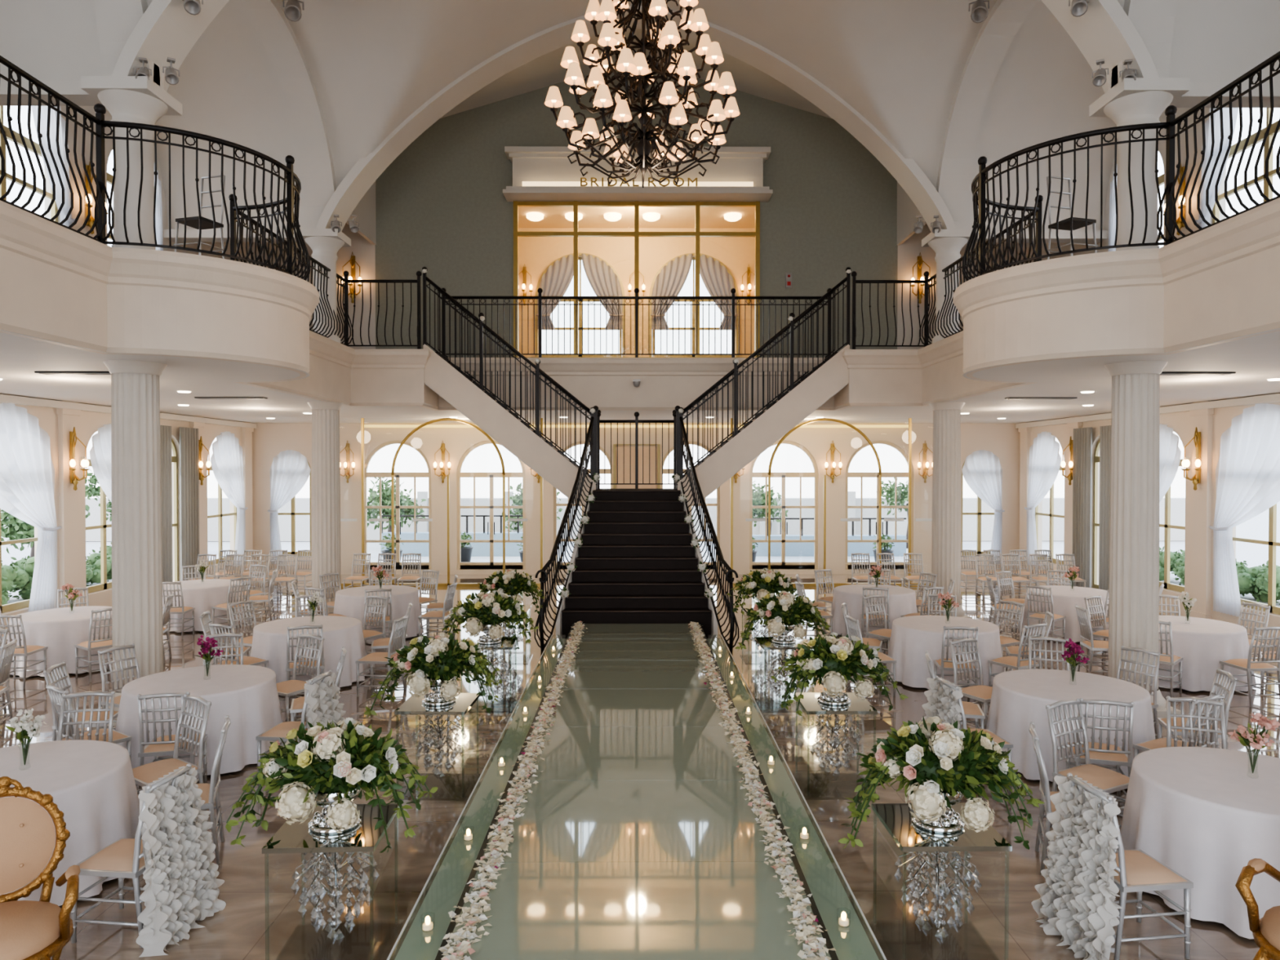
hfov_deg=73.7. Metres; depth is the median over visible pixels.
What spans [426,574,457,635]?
chair
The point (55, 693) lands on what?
chair
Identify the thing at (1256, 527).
ground
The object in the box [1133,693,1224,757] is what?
chair
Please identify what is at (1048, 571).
chair
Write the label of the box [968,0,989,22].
spotlight
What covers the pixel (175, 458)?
window
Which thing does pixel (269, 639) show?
round banquet table
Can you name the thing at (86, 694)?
chair
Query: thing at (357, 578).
chair
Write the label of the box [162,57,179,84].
spotlight
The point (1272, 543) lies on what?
window
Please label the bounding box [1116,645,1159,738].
chair
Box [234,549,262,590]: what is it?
chair
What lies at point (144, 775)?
chair
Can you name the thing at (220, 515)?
window
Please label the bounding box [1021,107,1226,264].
wall
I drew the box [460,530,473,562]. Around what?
potted shrub
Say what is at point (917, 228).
spotlight
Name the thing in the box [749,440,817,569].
door
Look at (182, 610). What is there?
chair
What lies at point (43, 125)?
sheer curtain
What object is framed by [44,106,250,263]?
wall
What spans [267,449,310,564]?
sheer curtain
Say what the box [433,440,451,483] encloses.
wall sconce
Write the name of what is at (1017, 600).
chair
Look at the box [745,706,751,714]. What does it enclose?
tealight candle
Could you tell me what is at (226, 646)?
chair
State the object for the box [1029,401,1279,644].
wall
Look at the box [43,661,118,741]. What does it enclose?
chair
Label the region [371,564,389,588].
vase flowers
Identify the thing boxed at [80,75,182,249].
column
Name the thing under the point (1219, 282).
balcony
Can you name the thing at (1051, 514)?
window
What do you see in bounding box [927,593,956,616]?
chair
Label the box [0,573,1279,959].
floor
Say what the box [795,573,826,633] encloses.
chair
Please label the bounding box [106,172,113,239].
window
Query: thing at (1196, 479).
wall sconce
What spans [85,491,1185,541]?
wall
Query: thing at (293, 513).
window
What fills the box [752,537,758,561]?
potted shrub
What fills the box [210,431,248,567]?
sheer curtain
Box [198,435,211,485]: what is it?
wall sconce
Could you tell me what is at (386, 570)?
chair
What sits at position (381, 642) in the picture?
chair
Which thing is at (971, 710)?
chair
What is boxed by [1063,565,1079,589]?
vase flowers
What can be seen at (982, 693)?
chair
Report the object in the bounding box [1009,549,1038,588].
chair
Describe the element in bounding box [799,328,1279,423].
ceiling
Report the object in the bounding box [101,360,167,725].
fluted column
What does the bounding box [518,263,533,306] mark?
wall sconce
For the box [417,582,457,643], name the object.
chair
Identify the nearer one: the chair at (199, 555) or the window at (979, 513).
the chair at (199, 555)
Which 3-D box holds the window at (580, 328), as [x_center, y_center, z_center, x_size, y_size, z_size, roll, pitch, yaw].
[-1.714,-4.948,24.545,2.384,2.892,0.064,0,1,0]
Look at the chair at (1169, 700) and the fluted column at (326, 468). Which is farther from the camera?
the fluted column at (326, 468)
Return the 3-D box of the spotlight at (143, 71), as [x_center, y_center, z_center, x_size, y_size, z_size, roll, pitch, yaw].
[-5.736,-4.714,9.853,0.175,0.295,0.213,0,1,-17]
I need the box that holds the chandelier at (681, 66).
[544,0,739,187]
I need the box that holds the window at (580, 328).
[542,257,622,356]
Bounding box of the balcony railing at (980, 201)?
[851,51,1279,349]
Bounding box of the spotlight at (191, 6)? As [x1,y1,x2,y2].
[182,0,203,15]
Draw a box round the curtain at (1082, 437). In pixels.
[1071,425,1111,590]
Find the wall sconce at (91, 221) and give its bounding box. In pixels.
[84,162,107,234]
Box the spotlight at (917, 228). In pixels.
[913,215,924,233]
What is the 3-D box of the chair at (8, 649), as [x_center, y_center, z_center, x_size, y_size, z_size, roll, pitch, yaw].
[-7.402,2.353,9.629,0.568,1.021,0.460,0,1,-20]
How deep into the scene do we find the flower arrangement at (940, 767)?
5.10 m
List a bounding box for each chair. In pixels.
[0,608,7,646]
[0,614,47,688]
[0,627,8,712]
[0,639,17,737]
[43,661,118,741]
[45,684,132,763]
[57,586,88,608]
[57,691,115,742]
[71,763,226,957]
[74,607,112,682]
[97,643,140,728]
[132,693,211,822]
[137,691,208,801]
[162,581,195,639]
[162,593,173,662]
[173,174,225,258]
[182,564,205,581]
[189,554,216,580]
[195,715,231,864]
[199,610,250,665]
[203,632,243,666]
[207,549,237,578]
[208,622,268,667]
[211,576,251,630]
[219,554,244,581]
[227,600,256,656]
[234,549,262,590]
[240,554,270,595]
[242,564,267,615]
[244,568,277,622]
[255,670,346,788]
[262,549,287,595]
[268,554,297,601]
[276,633,324,722]
[285,624,324,697]
[286,549,311,595]
[289,646,346,721]
[291,579,325,617]
[295,594,324,617]
[304,586,348,617]
[319,572,341,613]
[342,553,370,589]
[355,614,408,696]
[362,588,392,648]
[362,595,388,653]
[368,568,391,586]
[370,552,396,586]
[371,602,412,679]
[396,552,421,592]
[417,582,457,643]
[418,569,439,622]
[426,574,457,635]
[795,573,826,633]
[795,581,833,639]
[813,568,834,619]
[841,601,882,653]
[844,614,896,696]
[851,552,876,584]
[861,586,889,648]
[862,594,891,653]
[867,568,890,585]
[875,552,903,586]
[901,586,943,617]
[903,552,928,599]
[915,571,937,615]
[920,577,954,613]
[921,675,1013,795]
[924,651,985,728]
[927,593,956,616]
[933,626,978,703]
[949,637,992,728]
[960,549,985,595]
[975,553,1003,601]
[983,549,1012,589]
[986,575,1022,631]
[987,622,1046,686]
[995,570,1025,622]
[995,600,1025,667]
[1000,553,1031,598]
[1005,610,1053,671]
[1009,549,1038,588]
[1026,585,1066,648]
[1028,553,1058,586]
[1028,636,1070,671]
[1028,721,1058,875]
[1031,773,1193,959]
[1034,549,1063,585]
[1045,697,1129,827]
[1046,175,1097,259]
[1047,569,1071,586]
[1055,553,1086,586]
[1065,697,1134,802]
[1075,604,1108,673]
[1084,595,1108,663]
[1087,589,1109,651]
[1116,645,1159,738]
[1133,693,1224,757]
[1157,667,1237,749]
[1158,620,1182,697]
[1159,582,1164,601]
[1159,594,1180,616]
[1165,696,1226,749]
[1219,626,1279,706]
[1237,601,1271,675]
[1260,651,1278,693]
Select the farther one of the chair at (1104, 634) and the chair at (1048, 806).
the chair at (1104, 634)
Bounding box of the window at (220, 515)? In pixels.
[207,434,236,564]
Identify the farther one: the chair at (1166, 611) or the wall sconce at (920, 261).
the wall sconce at (920, 261)
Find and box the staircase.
[421,266,851,655]
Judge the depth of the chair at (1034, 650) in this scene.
9.96 m
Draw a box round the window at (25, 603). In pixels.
[0,508,37,613]
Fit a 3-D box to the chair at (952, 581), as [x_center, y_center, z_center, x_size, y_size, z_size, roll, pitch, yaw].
[5.302,2.273,15.201,0.568,1.021,0.460,0,1,16]
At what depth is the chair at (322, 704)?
8.07 m
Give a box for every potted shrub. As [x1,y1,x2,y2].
[378,533,403,562]
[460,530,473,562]
[516,535,522,562]
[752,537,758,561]
[872,533,894,561]
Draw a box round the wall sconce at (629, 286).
[627,271,645,299]
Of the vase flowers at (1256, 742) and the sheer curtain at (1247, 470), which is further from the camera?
the sheer curtain at (1247, 470)
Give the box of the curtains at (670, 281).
[650,253,737,329]
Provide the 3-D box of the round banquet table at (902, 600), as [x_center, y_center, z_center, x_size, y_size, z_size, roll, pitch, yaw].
[4.236,2.379,15.445,1.636,0.800,1.642,0,1,-12]
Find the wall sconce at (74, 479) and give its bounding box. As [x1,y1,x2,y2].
[69,426,89,490]
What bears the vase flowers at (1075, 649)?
on the round banquet table at (1019, 698)
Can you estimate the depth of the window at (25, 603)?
14.84 m
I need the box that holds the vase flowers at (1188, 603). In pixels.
[1175,591,1196,620]
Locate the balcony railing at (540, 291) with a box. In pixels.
[441,288,831,357]
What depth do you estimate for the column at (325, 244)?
16.23 m
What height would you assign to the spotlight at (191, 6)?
0.368 m
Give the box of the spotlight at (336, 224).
[330,214,342,232]
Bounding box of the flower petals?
[438,621,836,959]
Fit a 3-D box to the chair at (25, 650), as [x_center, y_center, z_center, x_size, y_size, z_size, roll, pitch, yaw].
[-8.586,2.322,11.768,0.460,1.021,0.568,0,1,-4]
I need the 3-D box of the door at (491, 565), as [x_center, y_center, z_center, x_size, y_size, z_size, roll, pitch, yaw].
[-4.192,0.712,24.090,1.952,3.666,0.146,0,1,0]
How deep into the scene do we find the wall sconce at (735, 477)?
23.90 m
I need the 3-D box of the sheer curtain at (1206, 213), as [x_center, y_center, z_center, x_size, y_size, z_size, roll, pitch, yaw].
[8.837,-4.448,13.046,0.155,3.522,0.950,0,1,0]
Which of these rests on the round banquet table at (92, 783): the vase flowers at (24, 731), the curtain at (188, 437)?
the vase flowers at (24, 731)
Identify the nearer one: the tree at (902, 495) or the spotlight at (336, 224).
the spotlight at (336, 224)
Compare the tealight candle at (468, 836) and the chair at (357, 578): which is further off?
the chair at (357, 578)
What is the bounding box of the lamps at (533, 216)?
[526,212,741,221]
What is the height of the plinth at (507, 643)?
0.800 m
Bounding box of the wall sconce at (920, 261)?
[911,253,931,303]
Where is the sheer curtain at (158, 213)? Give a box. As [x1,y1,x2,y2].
[154,162,163,250]
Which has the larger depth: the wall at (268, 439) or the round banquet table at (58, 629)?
the wall at (268, 439)
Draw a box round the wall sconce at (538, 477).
[528,468,540,483]
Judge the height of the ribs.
4.390 m
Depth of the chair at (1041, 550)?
20.61 m
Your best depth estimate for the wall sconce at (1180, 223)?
13.98 m
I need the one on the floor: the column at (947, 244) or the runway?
the runway
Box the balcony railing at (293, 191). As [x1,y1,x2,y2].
[0,55,422,349]
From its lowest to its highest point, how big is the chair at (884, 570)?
1.021 m
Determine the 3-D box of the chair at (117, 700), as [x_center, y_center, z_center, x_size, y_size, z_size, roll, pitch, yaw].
[-5.572,2.357,9.358,0.568,1.021,0.460,0,1,24]
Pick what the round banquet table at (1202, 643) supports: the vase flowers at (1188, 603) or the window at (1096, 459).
the vase flowers at (1188, 603)
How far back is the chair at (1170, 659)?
11.10 m
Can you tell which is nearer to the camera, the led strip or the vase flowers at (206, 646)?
the vase flowers at (206, 646)
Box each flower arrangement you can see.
[225,717,437,853]
[364,631,506,717]
[441,590,538,650]
[476,568,544,614]
[727,568,801,614]
[735,591,831,651]
[771,632,908,715]
[838,716,1044,849]
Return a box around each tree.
[0,504,90,557]
[84,466,111,521]
[367,477,426,532]
[502,482,563,532]
[752,480,788,533]
[875,477,908,548]
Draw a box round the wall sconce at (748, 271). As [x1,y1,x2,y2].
[740,263,755,306]
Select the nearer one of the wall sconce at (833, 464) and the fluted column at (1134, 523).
the fluted column at (1134, 523)
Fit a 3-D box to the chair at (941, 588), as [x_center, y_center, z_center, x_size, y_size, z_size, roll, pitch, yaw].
[4.793,2.284,14.440,0.460,1.021,0.568,0,1,-26]
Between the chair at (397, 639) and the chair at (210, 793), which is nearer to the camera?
the chair at (210, 793)
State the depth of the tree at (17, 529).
23.23 m
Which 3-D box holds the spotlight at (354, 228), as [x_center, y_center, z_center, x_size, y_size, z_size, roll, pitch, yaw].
[-5.386,-4.814,16.054,0.197,0.332,0.240,-1,1,-36]
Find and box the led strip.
[364,424,908,427]
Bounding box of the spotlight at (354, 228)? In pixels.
[348,214,359,233]
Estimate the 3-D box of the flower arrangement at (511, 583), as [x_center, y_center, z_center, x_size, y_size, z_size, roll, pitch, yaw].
[-2.059,1.739,13.301,1.186,0.698,0.725,0,1,-3]
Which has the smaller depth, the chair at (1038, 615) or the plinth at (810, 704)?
the plinth at (810, 704)
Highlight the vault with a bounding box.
[0,0,1279,230]
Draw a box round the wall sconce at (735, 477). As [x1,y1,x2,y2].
[733,468,745,483]
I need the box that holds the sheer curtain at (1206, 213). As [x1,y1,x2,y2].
[1195,107,1238,229]
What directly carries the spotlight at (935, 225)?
attached to the column at (947, 244)
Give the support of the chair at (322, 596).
on the floor
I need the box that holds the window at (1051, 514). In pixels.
[1035,434,1064,564]
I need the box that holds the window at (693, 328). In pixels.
[652,257,735,356]
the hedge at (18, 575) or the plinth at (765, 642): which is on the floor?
the plinth at (765, 642)
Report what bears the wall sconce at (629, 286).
attached to the wall at (537, 254)
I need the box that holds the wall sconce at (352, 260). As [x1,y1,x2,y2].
[342,252,361,303]
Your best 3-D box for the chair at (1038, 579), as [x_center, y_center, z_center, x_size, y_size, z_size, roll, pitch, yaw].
[9.168,2.213,19.423,0.460,1.021,0.568,0,1,2]
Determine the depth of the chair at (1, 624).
13.21 m
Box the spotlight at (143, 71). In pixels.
[134,57,151,80]
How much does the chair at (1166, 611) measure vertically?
1.021 m
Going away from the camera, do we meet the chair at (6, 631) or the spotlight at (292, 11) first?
the chair at (6, 631)
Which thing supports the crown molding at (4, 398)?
attached to the wall at (89, 422)
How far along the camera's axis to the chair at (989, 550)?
20.61 m
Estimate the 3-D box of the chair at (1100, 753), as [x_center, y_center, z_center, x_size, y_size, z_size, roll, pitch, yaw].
[4.061,2.383,7.540,0.460,1.021,0.568,0,1,17]
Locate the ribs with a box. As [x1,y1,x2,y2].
[0,0,1279,243]
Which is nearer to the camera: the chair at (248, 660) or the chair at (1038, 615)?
the chair at (248, 660)
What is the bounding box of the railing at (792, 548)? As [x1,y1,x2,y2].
[380,515,906,556]
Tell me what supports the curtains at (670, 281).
attached to the wall at (537, 254)
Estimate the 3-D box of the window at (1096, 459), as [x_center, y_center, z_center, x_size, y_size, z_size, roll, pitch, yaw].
[10.844,0.771,19.755,0.064,3.692,1.184,0,1,0]
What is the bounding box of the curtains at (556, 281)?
[536,253,623,329]
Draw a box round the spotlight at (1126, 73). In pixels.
[1119,58,1136,80]
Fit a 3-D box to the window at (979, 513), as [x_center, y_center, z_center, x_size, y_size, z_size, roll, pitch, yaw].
[9.607,0.683,24.169,1.084,2.942,0.064,0,1,0]
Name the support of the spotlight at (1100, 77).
attached to the ribs
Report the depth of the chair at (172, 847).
5.42 m
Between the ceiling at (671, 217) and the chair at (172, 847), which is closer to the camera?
the chair at (172, 847)
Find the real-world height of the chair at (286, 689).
1.021 m
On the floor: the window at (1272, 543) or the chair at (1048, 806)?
the chair at (1048, 806)
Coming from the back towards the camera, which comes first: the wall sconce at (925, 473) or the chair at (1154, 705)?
the wall sconce at (925, 473)
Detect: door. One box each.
[364,440,431,569]
[457,440,525,569]
[553,440,613,569]
[613,444,660,488]
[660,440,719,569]
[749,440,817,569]
[844,440,913,569]
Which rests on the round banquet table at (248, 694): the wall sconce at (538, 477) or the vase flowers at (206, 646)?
the vase flowers at (206, 646)
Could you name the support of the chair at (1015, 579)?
on the floor
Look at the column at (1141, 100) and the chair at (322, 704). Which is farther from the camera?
the column at (1141, 100)
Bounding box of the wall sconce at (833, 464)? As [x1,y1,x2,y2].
[824,440,842,483]
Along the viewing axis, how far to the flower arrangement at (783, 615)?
10.61 m
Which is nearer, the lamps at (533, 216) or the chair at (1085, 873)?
the chair at (1085, 873)
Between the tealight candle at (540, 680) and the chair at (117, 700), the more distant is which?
the tealight candle at (540, 680)
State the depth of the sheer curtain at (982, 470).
23.96 m
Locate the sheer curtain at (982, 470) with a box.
[961,449,1004,564]
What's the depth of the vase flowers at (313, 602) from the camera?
12.02 m
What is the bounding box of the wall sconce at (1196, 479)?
[1181,426,1201,490]
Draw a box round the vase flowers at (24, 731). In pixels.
[4,708,48,764]
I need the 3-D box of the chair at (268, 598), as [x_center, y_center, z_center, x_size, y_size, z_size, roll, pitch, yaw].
[-7.328,2.255,16.525,0.568,1.021,0.460,0,1,-16]
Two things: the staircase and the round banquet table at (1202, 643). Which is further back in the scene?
the staircase
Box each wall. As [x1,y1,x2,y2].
[0,402,241,629]
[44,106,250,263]
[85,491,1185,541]
[250,181,1021,349]
[252,422,1020,574]
[375,63,897,357]
[518,227,755,356]
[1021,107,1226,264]
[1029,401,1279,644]
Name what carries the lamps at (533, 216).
attached to the ceiling at (671, 217)
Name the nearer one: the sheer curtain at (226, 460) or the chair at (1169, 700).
the chair at (1169, 700)
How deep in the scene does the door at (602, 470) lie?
24.09 m
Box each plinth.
[262,803,399,945]
[394,693,479,781]
[466,636,517,701]
[500,605,531,656]
[741,605,773,656]
[754,636,813,700]
[795,692,877,780]
[871,803,1012,944]
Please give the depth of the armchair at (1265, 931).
4.71 m
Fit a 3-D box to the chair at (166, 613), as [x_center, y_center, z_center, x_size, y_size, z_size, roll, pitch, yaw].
[-7.563,2.301,13.242,0.568,1.021,0.460,0,1,-18]
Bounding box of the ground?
[0,501,1279,607]
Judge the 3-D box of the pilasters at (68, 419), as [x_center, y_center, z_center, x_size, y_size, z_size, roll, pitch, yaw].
[-10.804,0.638,16.595,0.120,4.250,14.470,0,1,0]
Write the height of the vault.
4.250 m
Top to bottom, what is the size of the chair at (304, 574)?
1.021 m
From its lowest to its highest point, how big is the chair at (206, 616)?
1.021 m
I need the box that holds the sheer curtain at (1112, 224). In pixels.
[1107,164,1117,251]
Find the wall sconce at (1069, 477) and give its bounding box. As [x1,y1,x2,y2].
[1060,435,1072,485]
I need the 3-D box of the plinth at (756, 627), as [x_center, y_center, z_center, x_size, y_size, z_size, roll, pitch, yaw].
[1.949,2.409,13.343,0.680,0.800,0.680,0,1,-2]
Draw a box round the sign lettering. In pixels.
[580,177,697,186]
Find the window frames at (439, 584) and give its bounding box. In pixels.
[340,417,932,586]
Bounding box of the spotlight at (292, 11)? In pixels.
[282,0,303,22]
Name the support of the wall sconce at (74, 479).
attached to the wall at (89, 422)
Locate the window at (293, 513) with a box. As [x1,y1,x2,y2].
[277,462,311,555]
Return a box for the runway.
[386,623,886,959]
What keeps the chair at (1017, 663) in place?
on the floor
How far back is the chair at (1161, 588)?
14.39 m
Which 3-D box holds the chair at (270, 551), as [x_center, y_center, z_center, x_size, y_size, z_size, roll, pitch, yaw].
[-8.702,2.200,20.354,0.460,1.021,0.568,0,1,-4]
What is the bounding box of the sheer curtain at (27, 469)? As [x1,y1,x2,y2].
[0,403,61,612]
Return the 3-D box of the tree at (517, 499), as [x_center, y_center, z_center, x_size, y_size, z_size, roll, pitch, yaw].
[-4.314,1.291,34.295,2.222,2.707,2.175,0,1,-21]
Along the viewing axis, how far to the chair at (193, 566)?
17.30 m
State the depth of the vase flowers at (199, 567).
16.22 m
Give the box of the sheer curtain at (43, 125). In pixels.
[31,106,75,226]
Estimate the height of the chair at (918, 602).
1.021 m
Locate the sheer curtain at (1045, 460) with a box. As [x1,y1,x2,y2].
[1024,431,1061,566]
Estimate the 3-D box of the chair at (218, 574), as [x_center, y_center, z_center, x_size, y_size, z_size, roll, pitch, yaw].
[-9.936,2.200,20.349,0.460,1.021,0.568,0,1,2]
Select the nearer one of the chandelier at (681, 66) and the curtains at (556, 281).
the chandelier at (681, 66)
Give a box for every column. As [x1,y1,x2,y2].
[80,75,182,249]
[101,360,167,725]
[299,228,351,342]
[307,401,343,616]
[921,229,972,343]
[928,401,971,617]
[1088,77,1190,250]
[1104,360,1181,724]
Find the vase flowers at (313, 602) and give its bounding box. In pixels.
[305,591,322,621]
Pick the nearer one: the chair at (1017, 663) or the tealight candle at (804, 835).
the tealight candle at (804, 835)
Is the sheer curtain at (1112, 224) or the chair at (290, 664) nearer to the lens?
the chair at (290, 664)
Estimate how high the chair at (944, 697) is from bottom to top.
1.021 m
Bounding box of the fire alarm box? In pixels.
[785,272,791,288]
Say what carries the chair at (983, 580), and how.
on the floor
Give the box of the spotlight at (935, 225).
[930,215,941,233]
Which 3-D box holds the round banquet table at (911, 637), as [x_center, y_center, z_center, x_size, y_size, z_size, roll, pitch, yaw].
[4.306,2.428,12.044,1.642,0.800,1.636,0,1,27]
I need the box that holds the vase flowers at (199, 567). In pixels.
[194,559,208,582]
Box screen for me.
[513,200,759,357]
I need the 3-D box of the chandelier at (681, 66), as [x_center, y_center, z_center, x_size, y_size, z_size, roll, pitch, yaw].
[0.042,-6.152,9.913,2.278,5.180,2.255,0,1,0]
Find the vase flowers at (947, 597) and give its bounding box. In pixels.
[937,591,959,621]
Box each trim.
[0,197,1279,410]
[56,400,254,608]
[1017,400,1213,619]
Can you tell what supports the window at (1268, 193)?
in the wall at (1162, 118)
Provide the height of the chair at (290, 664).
1.021 m
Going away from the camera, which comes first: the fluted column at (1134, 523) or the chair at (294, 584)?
the fluted column at (1134, 523)
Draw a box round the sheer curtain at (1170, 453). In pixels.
[1159,423,1181,502]
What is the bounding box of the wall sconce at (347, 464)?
[339,440,355,483]
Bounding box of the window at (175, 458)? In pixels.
[171,438,178,582]
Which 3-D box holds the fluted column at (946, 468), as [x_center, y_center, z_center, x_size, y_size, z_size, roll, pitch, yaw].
[5.937,0.639,16.534,0.720,4.249,0.720,0,1,0]
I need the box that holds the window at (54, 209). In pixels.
[0,106,57,222]
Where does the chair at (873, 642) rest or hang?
on the floor
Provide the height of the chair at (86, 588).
1.021 m
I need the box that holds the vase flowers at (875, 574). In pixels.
[868,564,884,586]
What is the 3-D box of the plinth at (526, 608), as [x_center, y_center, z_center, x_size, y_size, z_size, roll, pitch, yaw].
[-2.051,2.409,13.328,0.680,0.800,0.680,0,1,-2]
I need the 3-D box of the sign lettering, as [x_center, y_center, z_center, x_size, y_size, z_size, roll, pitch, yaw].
[-0.024,-6.708,19.206,2.630,0.190,0.030,0,1,0]
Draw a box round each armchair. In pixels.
[0,776,80,959]
[1235,857,1279,959]
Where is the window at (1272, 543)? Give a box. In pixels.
[1232,503,1279,614]
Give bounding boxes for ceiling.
[0,329,474,423]
[440,29,832,119]
[442,409,833,423]
[518,206,755,228]
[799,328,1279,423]
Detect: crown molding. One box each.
[0,394,256,428]
[502,146,773,202]
[1015,393,1279,428]
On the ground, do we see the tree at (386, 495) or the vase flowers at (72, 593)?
the tree at (386, 495)
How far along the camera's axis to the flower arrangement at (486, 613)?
10.60 m
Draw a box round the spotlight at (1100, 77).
[1091,58,1108,86]
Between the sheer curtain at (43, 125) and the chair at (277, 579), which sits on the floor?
the chair at (277, 579)
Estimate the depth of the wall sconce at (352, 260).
19.81 m
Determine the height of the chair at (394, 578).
1.021 m
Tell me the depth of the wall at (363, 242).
19.92 m
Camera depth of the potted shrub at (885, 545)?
26.54 m
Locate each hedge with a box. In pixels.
[1,542,111,604]
[1159,546,1279,604]
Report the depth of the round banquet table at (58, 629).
12.32 m
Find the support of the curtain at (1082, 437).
hanging from the wall at (1181, 423)
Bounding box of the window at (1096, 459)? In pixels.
[1093,439,1099,588]
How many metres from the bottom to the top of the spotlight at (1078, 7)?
0.368 m
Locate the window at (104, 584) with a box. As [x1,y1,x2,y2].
[84,430,111,593]
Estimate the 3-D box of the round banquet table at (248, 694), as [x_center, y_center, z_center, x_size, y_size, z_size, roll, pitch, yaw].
[-4.557,2.473,8.861,1.636,0.800,1.642,0,1,-26]
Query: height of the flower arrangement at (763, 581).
0.698 m
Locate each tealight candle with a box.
[422,915,432,930]
[464,828,472,839]
[497,757,505,766]
[522,706,528,714]
[537,675,542,682]
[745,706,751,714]
[767,755,774,764]
[800,826,808,839]
[838,911,848,926]
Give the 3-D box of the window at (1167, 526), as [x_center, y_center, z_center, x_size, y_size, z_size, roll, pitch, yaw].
[10.853,0.578,17.552,0.064,3.342,1.484,0,1,0]
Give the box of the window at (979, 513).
[960,461,994,555]
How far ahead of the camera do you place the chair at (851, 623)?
11.23 m
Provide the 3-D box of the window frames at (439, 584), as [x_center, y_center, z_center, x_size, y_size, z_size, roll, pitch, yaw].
[-0.083,0.565,21.538,15.460,4.253,0.065,0,1,0]
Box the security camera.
[632,379,640,386]
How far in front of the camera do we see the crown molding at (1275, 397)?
16.51 m
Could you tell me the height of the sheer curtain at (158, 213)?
3.280 m
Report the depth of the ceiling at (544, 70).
19.25 m
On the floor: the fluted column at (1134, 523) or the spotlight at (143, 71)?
the fluted column at (1134, 523)
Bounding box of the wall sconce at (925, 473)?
[917,440,933,483]
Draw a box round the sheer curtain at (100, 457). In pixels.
[89,423,111,502]
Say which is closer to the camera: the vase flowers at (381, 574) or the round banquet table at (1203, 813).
the round banquet table at (1203, 813)
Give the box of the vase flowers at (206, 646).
[195,635,223,675]
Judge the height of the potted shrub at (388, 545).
1.097 m
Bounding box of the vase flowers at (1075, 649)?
[1061,638,1088,681]
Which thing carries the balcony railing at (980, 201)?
on the floor
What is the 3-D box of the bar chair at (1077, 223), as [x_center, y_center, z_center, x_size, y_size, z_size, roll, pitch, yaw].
[5.704,-3.292,11.284,0.467,1.562,0.485,0,1,-17]
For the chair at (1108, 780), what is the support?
on the floor
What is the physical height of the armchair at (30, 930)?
1.201 m
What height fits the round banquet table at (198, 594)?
0.800 m
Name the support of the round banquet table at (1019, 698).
on the floor
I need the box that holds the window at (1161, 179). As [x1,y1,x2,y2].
[1157,150,1164,241]
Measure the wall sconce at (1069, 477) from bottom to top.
1.209 m
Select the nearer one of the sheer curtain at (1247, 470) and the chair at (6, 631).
the chair at (6, 631)
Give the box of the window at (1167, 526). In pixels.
[1159,430,1185,591]
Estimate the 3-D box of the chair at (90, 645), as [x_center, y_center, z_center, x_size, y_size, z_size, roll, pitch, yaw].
[-7.728,2.316,12.222,0.568,1.021,0.460,1,1,36]
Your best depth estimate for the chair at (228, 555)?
19.54 m
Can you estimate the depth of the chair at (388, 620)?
14.04 m
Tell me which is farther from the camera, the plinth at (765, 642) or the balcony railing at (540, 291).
the balcony railing at (540, 291)
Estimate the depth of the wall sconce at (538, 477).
23.87 m
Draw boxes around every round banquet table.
[0,739,139,906]
[6,605,112,677]
[115,664,285,777]
[162,578,246,632]
[250,615,369,687]
[333,585,423,641]
[829,584,917,639]
[885,615,1004,689]
[986,669,1155,782]
[1022,585,1108,642]
[1116,746,1279,938]
[1158,615,1256,692]
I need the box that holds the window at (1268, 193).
[1212,107,1279,223]
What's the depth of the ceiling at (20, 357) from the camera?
13.13 m
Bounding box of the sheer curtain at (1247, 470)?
[1208,403,1279,617]
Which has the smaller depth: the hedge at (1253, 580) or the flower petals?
the flower petals
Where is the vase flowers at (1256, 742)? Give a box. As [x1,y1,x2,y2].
[1227,712,1279,773]
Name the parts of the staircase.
stair railing, landing railing, stair railing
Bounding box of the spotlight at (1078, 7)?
[1068,0,1088,17]
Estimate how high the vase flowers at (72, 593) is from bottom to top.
0.457 m
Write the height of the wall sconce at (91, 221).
1.209 m
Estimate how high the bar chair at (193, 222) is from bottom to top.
1.562 m
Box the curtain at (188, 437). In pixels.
[160,425,199,582]
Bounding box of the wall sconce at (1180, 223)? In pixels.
[1162,161,1186,235]
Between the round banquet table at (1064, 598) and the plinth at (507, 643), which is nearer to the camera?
the plinth at (507, 643)
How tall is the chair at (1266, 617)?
1.021 m
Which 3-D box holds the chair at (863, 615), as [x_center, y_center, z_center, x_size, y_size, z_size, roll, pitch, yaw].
[3.969,2.285,14.397,0.460,1.021,0.568,0,1,14]
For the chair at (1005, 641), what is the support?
on the floor
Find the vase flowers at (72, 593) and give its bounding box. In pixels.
[59,582,82,610]
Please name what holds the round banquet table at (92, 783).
on the floor
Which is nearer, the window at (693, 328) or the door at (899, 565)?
the door at (899, 565)
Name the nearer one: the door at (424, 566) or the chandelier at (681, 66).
the chandelier at (681, 66)
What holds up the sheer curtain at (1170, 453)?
hanging from the wall at (1181, 423)

